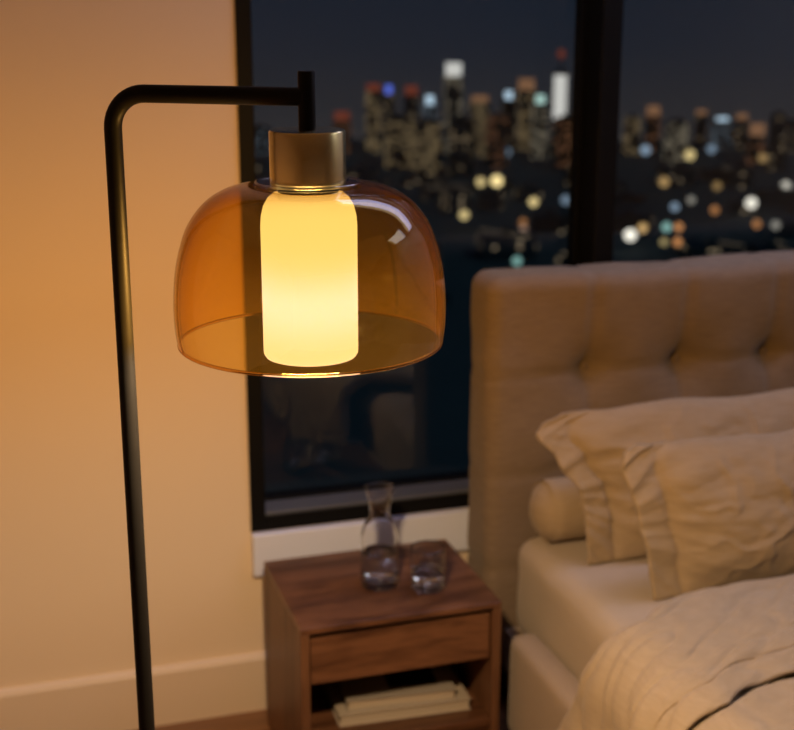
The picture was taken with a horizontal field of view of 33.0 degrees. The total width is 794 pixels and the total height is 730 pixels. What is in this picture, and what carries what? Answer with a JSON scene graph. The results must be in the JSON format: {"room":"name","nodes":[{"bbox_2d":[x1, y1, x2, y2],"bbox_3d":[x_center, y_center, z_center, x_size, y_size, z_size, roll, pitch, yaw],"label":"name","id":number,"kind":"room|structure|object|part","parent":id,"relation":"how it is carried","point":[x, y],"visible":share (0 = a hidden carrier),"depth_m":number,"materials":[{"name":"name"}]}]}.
{"room":"bedroom","nodes":[
{"label":"bedroom","id":0,"kind":"room"},
{"bbox_2d":[0,0,468,688],"bbox_3d":[0.001,-0.524,2.957,5.300,2.620,0.200,-5,16,-17],"label":"wall","id":1,"kind":"structure","parent":0,"point":[66,606],"depth_m":2.79,"materials":[{"name":"paint"}]},
{"bbox_2d":[0,651,267,729],"bbox_3d":[0.034,0.698,3.191,5.000,0.140,0.016,-5,16,-17],"label":"baseboard","id":2,"kind":"structure","parent":1,"relation":"attached to","point":[235,684],"depth_m":3.00,"materials":[{"name":"paint"}]},
{"bbox_2d":[251,507,468,576],"bbox_3d":[0.905,0.321,3.368,2.575,0.099,0.022,-5,16,-17],"label":"window sill","id":3,"kind":"structure","parent":1,"relation":"attached to","point":[451,525],"depth_m":3.04,"materials":[{"name":"paint"}]},
{"bbox_2d":[234,0,793,531],"bbox_3d":[0.883,-0.702,3.155,2.575,1.984,0.134,-5,16,-17],"label":"window","id":4,"kind":"structure","parent":1,"relation":"in","point":[525,133],"depth_m":3.06,"materials":[{"name":"glass"}]},
{"bbox_3d":[0.883,-0.702,3.155,2.575,1.984,0.134,-5,16,-17],"label":"frame","id":5,"kind":"part","parent":4,"relation":"part of","materials":[{"name":"metal"}]},
{"bbox_3d":[0.889,0.224,3.392,2.507,0.007,0.073,-5,16,-17],"label":"sill","id":6,"kind":"part","parent":4,"relation":"part of","materials":[{"name":"grey metal"}]},
{"bbox_3d":[0.049,-0.643,2.935,0.759,1.900,0.008,-5,16,-17],"label":"pane","id":7,"kind":"part","parent":4,"relation":"part of","materials":[{"name":"clear glass"}]},
{"bbox_3d":[0.048,-0.643,2.937,0.779,1.920,0.040,-5,16,-17],"label":"sash","id":8,"kind":"part","parent":4,"relation":"part of","materials":[{"name":"metal"}]},
{"bbox_3d":[1.268,-0.746,3.305,1.659,1.900,0.008,-5,16,-17],"label":"pane","id":9,"kind":"part","parent":4,"relation":"part of","materials":[{"name":"clear glass"}]},
{"bbox_2d":[137,673,509,729],"bbox_3d":[0.768,1.449,0.983,5.300,0.120,5.300,-5,16,-17],"label":"floor","id":10,"kind":"structure","parent":0,"point":[253,720],"depth_m":3.04,"materials":[{"name":"brown wood"}]},
{"bbox_2d":[104,70,445,729],"bbox_3d":[-0.204,0.407,1.673,0.522,1.516,0.307,3,16,10],"label":"floor lamp","id":11,"kind":"object","parent":10,"relation":"on","point":[308,226],"visible":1,"depth_m":1.48,"materials":[{"name":"black metal"}]},
{"bbox_3d":[-0.098,-0.281,1.461,0.019,0.076,0.019,-5,16,-17],"label":"stem","id":12,"kind":"part","parent":11,"relation":"part of","materials":[{"name":"black metal"}]},
{"bbox_2d":[260,191,357,366],"bbox_3d":[-0.098,-0.101,1.511,0.108,0.190,0.108,-5,16,-17],"label":"diffuser","id":13,"kind":"object","parent":11,"relation":"attached to","point":[309,255],"depth_m":1.47,"materials":[{"name":"white glass"}]},
{"bbox_3d":[-0.098,-0.114,1.507,0.307,0.178,0.307,-5,16,-17],"label":"lamp shade","id":14,"kind":"part","parent":11,"relation":"part of","materials":[{"name":"orange glass"}]},
{"bbox_2d":[264,539,500,729],"bbox_3d":[-0.039,0.648,2.884,0.422,0.400,0.344,-5,16,-17],"label":"nightstand","id":15,"kind":"object","parent":10,"relation":"on","point":[322,625],"visible":0.88,"depth_m":2.75,"materials":[{"name":"brown wood"}]},
{"bbox_3d":[-0.232,0.671,2.828,0.018,0.386,0.343,-5,16,-17],"label":"panel","id":16,"kind":"part","parent":15,"relation":"part of","materials":[{"name":"brown wood"}]},
{"bbox_2d":[360,482,398,590],"bbox_3d":[-0.036,0.356,2.784,0.080,0.217,0.080,7,17,24],"label":"carafe","id":17,"kind":"object","parent":15,"relation":"on","point":[379,537],"visible":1,"depth_m":2.76,"materials":[{"name":"clear glass"}]},
{"bbox_2d":[321,664,470,726],"bbox_3d":[-0.007,0.700,2.895,0.285,0.026,0.205,-4,16,-14],"label":"book","id":18,"kind":"object","parent":15,"relation":"on","point":[344,718],"visible":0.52,"depth_m":2.81,"materials":[{"name":"beige paper"}]},
{"bbox_2d":[336,664,455,711],"bbox_3d":[-0.009,0.677,2.884,0.235,0.024,0.180,-3,16,-12],"label":"book","id":19,"kind":"object","parent":18,"relation":"on","point":[431,683],"visible":0.56,"depth_m":2.82,"materials":[{"name":"beige paper"}]},
{"bbox_3d":[0.007,0.570,2.711,0.378,0.100,0.018,-5,16,-17],"label":"drawer","id":20,"kind":"part","parent":15,"relation":"part of","materials":[{"name":"brown wood"}]},
{"bbox_2d":[310,663,489,729],"bbox_3d":[-0.038,0.722,2.902,0.386,0.020,0.326,-5,16,-17],"label":"shelf","id":21,"kind":"object","parent":15,"relation":"attached to","point":[322,715],"depth_m":2.80,"materials":[{"name":"brown wood"}]},
{"bbox_2d":[410,540,445,593],"bbox_3d":[0.065,0.421,2.784,0.074,0.092,0.074,-5,16,-17],"label":"water tumbler","id":22,"kind":"object","parent":15,"relation":"on","point":[427,557],"visible":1,"depth_m":2.76,"materials":[{"name":"clear glass"}]},
{"bbox_3d":[0.154,0.638,2.945,0.018,0.386,0.343,-5,16,-17],"label":"panel","id":23,"kind":"part","parent":15,"relation":"part of","materials":[{"name":"brown wood"}]},
{"bbox_3d":[0.006,0.824,2.786,0.386,0.114,0.018,-5,16,-17],"label":"apron rail","id":24,"kind":"part","parent":15,"relation":"part of","materials":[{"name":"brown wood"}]},
{"bbox_2d":[467,250,793,729],"bbox_3d":[1.258,0.503,2.256,1.621,1.018,2.295,-5,16,-17],"label":"frame","id":25,"kind":"object","parent":10,"relation":"on","point":[548,342],"visible":0.55,"depth_m":2.96,"materials":[{"name":"fabric"}]},
{"bbox_3d":[0.227,0.727,3.151,0.050,0.105,0.040,-5,16,-17],"label":"headboard leg","id":26,"kind":"part","parent":25,"relation":"part of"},
{"bbox_3d":[0.565,0.933,1.984,0.071,0.238,1.987,-5,16,-17],"label":"rail","id":27,"kind":"part","parent":25,"relation":"part of","materials":[{"name":"fabric"}]},
{"bbox_2d":[517,536,673,680],"bbox_3d":[1.265,0.691,2.273,1.479,0.244,2.069,-5,16,-17],"label":"mattress","id":28,"kind":"object","parent":25,"relation":"on","point":[572,605],"visible":0.37,"depth_m":2.75,"materials":[{"name":"fabric"}]},
{"bbox_2d":[529,477,585,541],"bbox_3d":[0.674,0.287,3.014,0.800,0.141,0.142,-5,16,-17],"label":"bolster cushion","id":29,"kind":"object","parent":28,"relation":"on","point":[555,507],"visible":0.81,"depth_m":2.87,"materials":[{"name":"fabric"}]},
{"bbox_2d":[535,388,793,564],"bbox_3d":[0.694,0.224,2.888,0.835,0.322,0.162,-5,16,-17],"label":"pillow","id":30,"kind":"object","parent":28,"relation":"on","point":[588,446],"visible":0.45,"depth_m":2.80,"materials":[{"name":"fabric"}]},
{"bbox_2d":[558,574,793,729],"bbox_3d":[1.317,0.755,2.110,1.694,0.420,1.578,-5,16,-17],"label":"duvet","id":31,"kind":"object","parent":28,"relation":"on","point":[714,658],"visible":1,"depth_m":2.32,"materials":[{"name":"fabric"}]},
{"bbox_2d":[621,429,793,600],"bbox_3d":[0.820,0.276,2.740,0.789,0.302,0.178,-5,16,-18],"label":"pillow","id":32,"kind":"object","parent":28,"relation":"on","point":[711,512],"visible":0.96,"depth_m":2.64,"materials":[{"name":"fabric"}]}
]}

